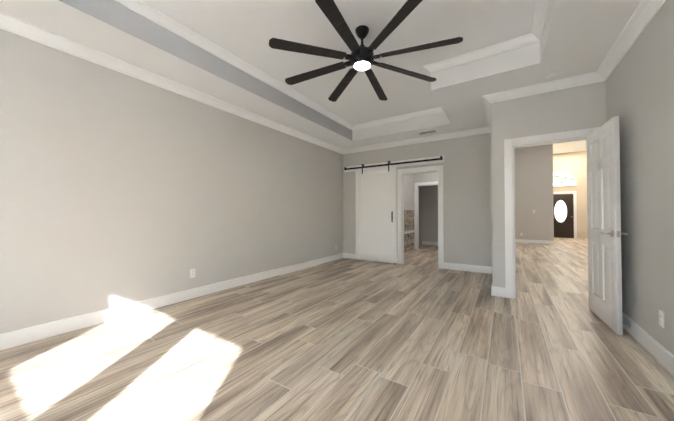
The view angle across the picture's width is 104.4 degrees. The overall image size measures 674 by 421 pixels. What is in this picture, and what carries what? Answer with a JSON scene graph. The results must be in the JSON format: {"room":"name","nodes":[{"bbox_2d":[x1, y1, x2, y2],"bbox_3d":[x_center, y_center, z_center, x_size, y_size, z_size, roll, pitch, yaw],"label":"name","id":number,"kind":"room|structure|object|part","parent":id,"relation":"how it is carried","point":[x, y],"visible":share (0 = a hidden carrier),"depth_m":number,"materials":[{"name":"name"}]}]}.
{"room":"empty bedroom","nodes":[
{"label":"empty bedroom","id":0,"kind":"room"},
{"bbox_2d":[0,29,342,333],"bbox_3d":[-0.762,-0.886,5.381,0.120,4.150,11.570,-1,-1,33],"label":"wall","id":1,"kind":"structure","parent":0,"point":[117,188],"depth_m":2.89,"materials":[{"name":"paint"}]},
{"bbox_2d":[0,12,343,153],"bbox_3d":[-1.812,-1.529,3.568,0.095,0.095,7.370,-1,-1,33],"label":"crown molding","id":2,"kind":"structure","parent":1,"relation":"attached to","point":[8,23],"depth_m":2.86,"materials":[{"name":"white paint"}]},
{"bbox_2d":[190,269,194,277],"bbox_3d":[-1.911,0.832,3.462,0.008,0.116,0.072,-1,-1,33],"label":"outlet","id":3,"kind":"object","parent":1,"relation":"attached to","point":[192,273],"visible":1,"depth_m":3.46,"materials":[{"name":"white plastic"}]},
{"bbox_2d":[0,0,641,148],"bbox_3d":[0.024,-1.749,2.384,4.470,0.310,7.370,-1,-1,33],"label":"ceiling","id":4,"kind":"structure","parent":0,"point":[579,37],"depth_m":2.89,"materials":[{"name":"paint"}]},
{"bbox_2d":[418,130,437,134],"bbox_3d":[1.795,-1.550,5.184,0.360,0.008,0.160,-1,-1,33],"label":"ceiling vent","id":5,"kind":"object","parent":4,"relation":"in","point":[427,132],"visible":0.98,"depth_m":5.18,"materials":[{"name":"white plastic"}]},
{"bbox_2d":[546,72,559,79],"bbox_3d":[2.532,-1.565,3.063,0.132,0.037,0.132,-1,-1,33],"label":"smoke detector","id":6,"kind":"object","parent":4,"relation":"attached to","point":[552,76],"visible":0.98,"depth_m":3.03,"materials":[{"name":"white plastic"}]},
{"bbox_2d":[0,238,673,420],"bbox_3d":[3.910,1.249,6.038,7.580,0.100,18.400,-1,-1,33],"label":"floor","id":7,"kind":"structure","parent":0,"point":[418,335],"depth_m":2.04,"materials":[{"name":"brown wood"}]},
{"bbox_2d":[141,0,535,124],"bbox_3d":[0.024,-1.954,2.386,4.470,0.100,7.370,-1,-1,33],"label":"ceiling","id":8,"kind":"structure","parent":0,"point":[246,30],"depth_m":2.82,"materials":[{"name":"paint"}]},
{"bbox_2d":[114,0,353,130],"bbox_3d":[-1.273,-1.851,3.224,0.081,0.081,6.070,-1,-1,33],"label":"crown molding","id":9,"kind":"structure","parent":8,"relation":"attached to","point":[145,10],"depth_m":3.03,"materials":[{"name":"white paint"}]},
{"bbox_2d":[269,0,462,101],"bbox_3d":[0.265,-1.699,2.745,1.893,0.399,1.893,-1,-1,33],"label":"ceiling fan","id":10,"kind":"object","parent":8,"relation":"hanging from","point":[361,57],"visible":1,"depth_m":2.59,"materials":[{"name":"black metal"}]},
{"bbox_2d":[354,107,441,129],"bbox_3d":[1.211,-1.823,5.184,1.943,0.081,0.081,-1,-1,33],"label":"crown molding","id":11,"kind":"structure","parent":8,"relation":"attached to","point":[435,110],"depth_m":5.16,"materials":[{"name":"white paint"}]},
{"bbox_2d":[423,64,443,111],"bbox_3d":[1.559,-1.840,4.006,0.081,0.081,1.481,-1,-1,33],"label":"crown molding","id":12,"kind":"structure","parent":8,"relation":"attached to","point":[427,67],"depth_m":3.42,"materials":[{"name":"white paint"}]},
{"bbox_2d":[430,33,529,75],"bbox_3d":[1.646,-1.853,3.116,1.020,0.081,0.081,-1,-1,33],"label":"crown molding","id":13,"kind":"structure","parent":8,"relation":"attached to","point":[521,41],"depth_m":3.07,"materials":[{"name":"white paint"}]},
{"bbox_2d":[530,0,547,44],"bbox_3d":[0.914,-1.884,0.916,0.081,0.081,4.570,-1,-1,33],"label":"crown molding","id":14,"kind":"structure","parent":8,"relation":"attached to","point":[541,5],"depth_m":2.56,"materials":[{"name":"white paint"}]},
{"bbox_2d":[404,174,413,209],"bbox_3d":[1.720,-0.152,7.350,0.100,2.740,2.610,-1,-1,33],"label":"wall","id":15,"kind":"structure","parent":0,"point":[408,191],"depth_m":8.05,"materials":[{"name":"paint"}]},
{"bbox_2d":[404,210,414,252],"bbox_3d":[1.850,0.599,7.409,0.038,1.240,2.328,-1,-1,33],"label":"tub surround","id":16,"kind":"object","parent":15,"relation":"attached to","point":[409,230],"visible":0.44,"depth_m":7.93,"materials":[{"name":"tile"}]},
{"bbox_2d":[343,133,491,266],"bbox_3d":[1.575,-0.879,5.816,3.333,4.150,0.140,-1,-1,33],"label":"wall","id":17,"kind":"structure","parent":0,"point":[467,199],"depth_m":5.22,"materials":[{"name":"paint"}]},
{"bbox_2d":[344,156,442,263],"bbox_3d":[1.160,0.026,5.929,2.340,2.313,0.100,-1,-1,33],"label":"barn door","id":18,"kind":"structure","parent":17,"relation":"in","point":[376,214],"depth_m":6.08,"materials":[{"name":"white paint"}]},
{"bbox_3d":[1.174,-1.062,5.966,2.340,0.080,0.049,-1,-1,33],"label":"barn door rail","id":19,"kind":"part","parent":18,"relation":"part of","materials":[{"name":"black metal"}]},
{"bbox_2d":[344,128,490,153],"bbox_3d":[1.572,-1.498,5.711,3.213,0.095,0.095,-1,-1,33],"label":"crown molding","id":20,"kind":"structure","parent":17,"relation":"attached to","point":[477,131],"depth_m":5.56,"materials":[{"name":"white paint"}]},
{"bbox_2d":[397,165,443,268],"bbox_3d":[1.806,0.134,5.664,0.970,2.120,0.156,-1,-1,33],"label":"door frame","id":21,"kind":"structure","parent":17,"relation":"attached to","point":[401,173],"depth_m":5.65,"materials":[{"name":"white paint"}]},
{"bbox_2d":[414,172,437,248],"bbox_3d":[3.436,-0.145,7.854,2.433,2.740,0.100,-1,-1,33],"label":"wall","id":22,"kind":"structure","parent":0,"point":[426,177],"depth_m":8.24,"materials":[{"name":"paint"}]},
{"bbox_2d":[414,181,437,248],"bbox_3d":[2.922,0.170,8.172,0.960,2.120,0.120,-1,-1,33],"label":"door frame","id":23,"kind":"structure","parent":22,"relation":"attached to","point":[416,199],"depth_m":8.35,"materials":[{"name":"white paint"}]},
{"bbox_2d":[419,185,437,244],"bbox_3d":[3.796,-0.830,9.250,3.333,4.150,0.120,-1,-1,33],"label":"wall","id":24,"kind":"structure","parent":0,"point":[428,213],"depth_m":9.47,"materials":[{"name":"paint"}]},
{"bbox_2d":[515,145,548,240],"bbox_3d":[7.319,-0.816,10.247,1.500,4.150,0.120,-1,-1,33],"label":"wall","id":25,"kind":"structure","parent":0,"point":[533,177],"depth_m":10.05,"materials":[{"name":"paint"}]},
{"bbox_2d":[491,81,605,286],"bbox_3d":[3.747,-0.925,2.638,3.767,4.150,0.120,-1,-1,33],"label":"wall","id":26,"kind":"structure","parent":0,"point":[575,108],"depth_m":3.39,"materials":[{"name":"paint"}]},
{"bbox_2d":[483,94,491,131],"bbox_3d":[2.445,-1.520,4.188,0.095,0.095,1.485,-1,-1,33],"label":"crown molding","id":27,"kind":"structure","parent":26,"relation":"attached to","point":[487,99],"depth_m":3.89,"materials":[{"name":"white paint"}]},
{"bbox_2d":[492,72,595,102],"bbox_3d":[2.546,-1.533,3.296,0.990,0.095,0.095,-1,-1,33],"label":"crown molding","id":28,"kind":"structure","parent":26,"relation":"attached to","point":[588,78],"depth_m":3.25,"materials":[{"name":"white paint"}]},
{"bbox_2d":[504,127,599,298],"bbox_3d":[2.688,0.100,3.308,0.948,2.120,0.156,-1,-1,33],"label":"door frame","id":29,"kind":"structure","parent":26,"relation":"attached to","point":[511,145],"depth_m":3.46,"materials":[{"name":"white paint"}]},
{"bbox_2d":[587,116,626,334],"bbox_3d":[2.782,0.136,2.720,0.156,2.006,0.770,-1,-1,33],"label":"hall door","id":30,"kind":"structure","parent":26,"relation":"in","point":[605,233],"depth_m":2.62,"materials":[{"name":"white paint"}]},
{"bbox_2d":[548,144,553,240],"bbox_3d":[8.966,-0.801,11.254,0.120,4.150,3.600,-1,-1,33],"label":"wall","id":31,"kind":"structure","parent":0,"point":[550,147],"depth_m":9.74,"materials":[{"name":"paint"}]},
{"bbox_2d":[553,140,586,153],"bbox_3d":[7.019,-2.828,7.653,3.450,0.100,11.810,-1,-1,33],"label":"ceiling","id":32,"kind":"structure","parent":0,"point":[575,146],"depth_m":11.30,"materials":[{"name":"paint"}]},
{"bbox_2d":[553,151,587,238],"bbox_3d":[10.816,-0.787,12.272,2.120,4.150,0.120,-1,-1,33],"label":"wall","id":33,"kind":"structure","parent":0,"point":[574,164],"depth_m":12.01,"materials":[{"name":"beige paint"}]},
{"bbox_2d":[553,194,573,237],"bbox_3d":[10.537,0.259,12.304,0.920,2.040,0.096,-1,-1,33],"label":"front door","id":34,"kind":"structure","parent":33,"relation":"in","point":[563,206],"depth_m":12.25,"materials":[{"name":"brown wood"}]},
{"bbox_2d":[553,191,576,237],"bbox_3d":[10.560,0.199,12.340,1.140,2.180,0.020,-1,-1,33],"label":"door frame","id":35,"kind":"structure","parent":33,"relation":"attached to","point":[575,210],"depth_m":12.06,"materials":[{"name":"white paint"}]},
{"bbox_2d":[553,172,576,186],"bbox_3d":[10.555,-1.490,12.356,1.200,0.700,0.060,-1,-1,33],"label":"window","id":36,"kind":"structure","parent":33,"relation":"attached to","point":[563,179],"depth_m":12.29,"materials":[{"name":"white glass"}]},
{"bbox_2d":[606,0,673,354],"bbox_3d":[1.544,-0.956,0.496,0.120,4.150,5.870,-1,-1,33],"label":"wall","id":37,"kind":"structure","parent":0,"point":[640,91],"depth_m":2.12,"materials":[{"name":"paint"}]},
{"bbox_2d":[0,239,673,375],"bbox_3d":[3.125,1.141,6.548,5.110,0.130,17.800,-1,-1,33],"label":"baseboard","id":38,"kind":"structure","parent":37,"relation":"attached to","point":[660,353],"depth_m":2.83,"materials":[{"name":"white paint"}]},
{"bbox_2d":[596,0,665,82],"bbox_3d":[1.453,-1.572,0.563,0.095,0.095,5.870,-1,-1,33],"label":"crown molding","id":39,"kind":"structure","parent":37,"relation":"attached to","point":[643,15],"depth_m":2.30,"materials":[{"name":"white paint"}]},
{"bbox_2d":[659,310,664,327],"bbox_3d":[2.427,0.810,1.954,0.008,0.116,0.072,-1,-1,33],"label":"outlet","id":40,"kind":"object","parent":37,"relation":"attached to","point":[661,319],"visible":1,"depth_m":1.95,"materials":[{"name":"white plastic"}]}
]}

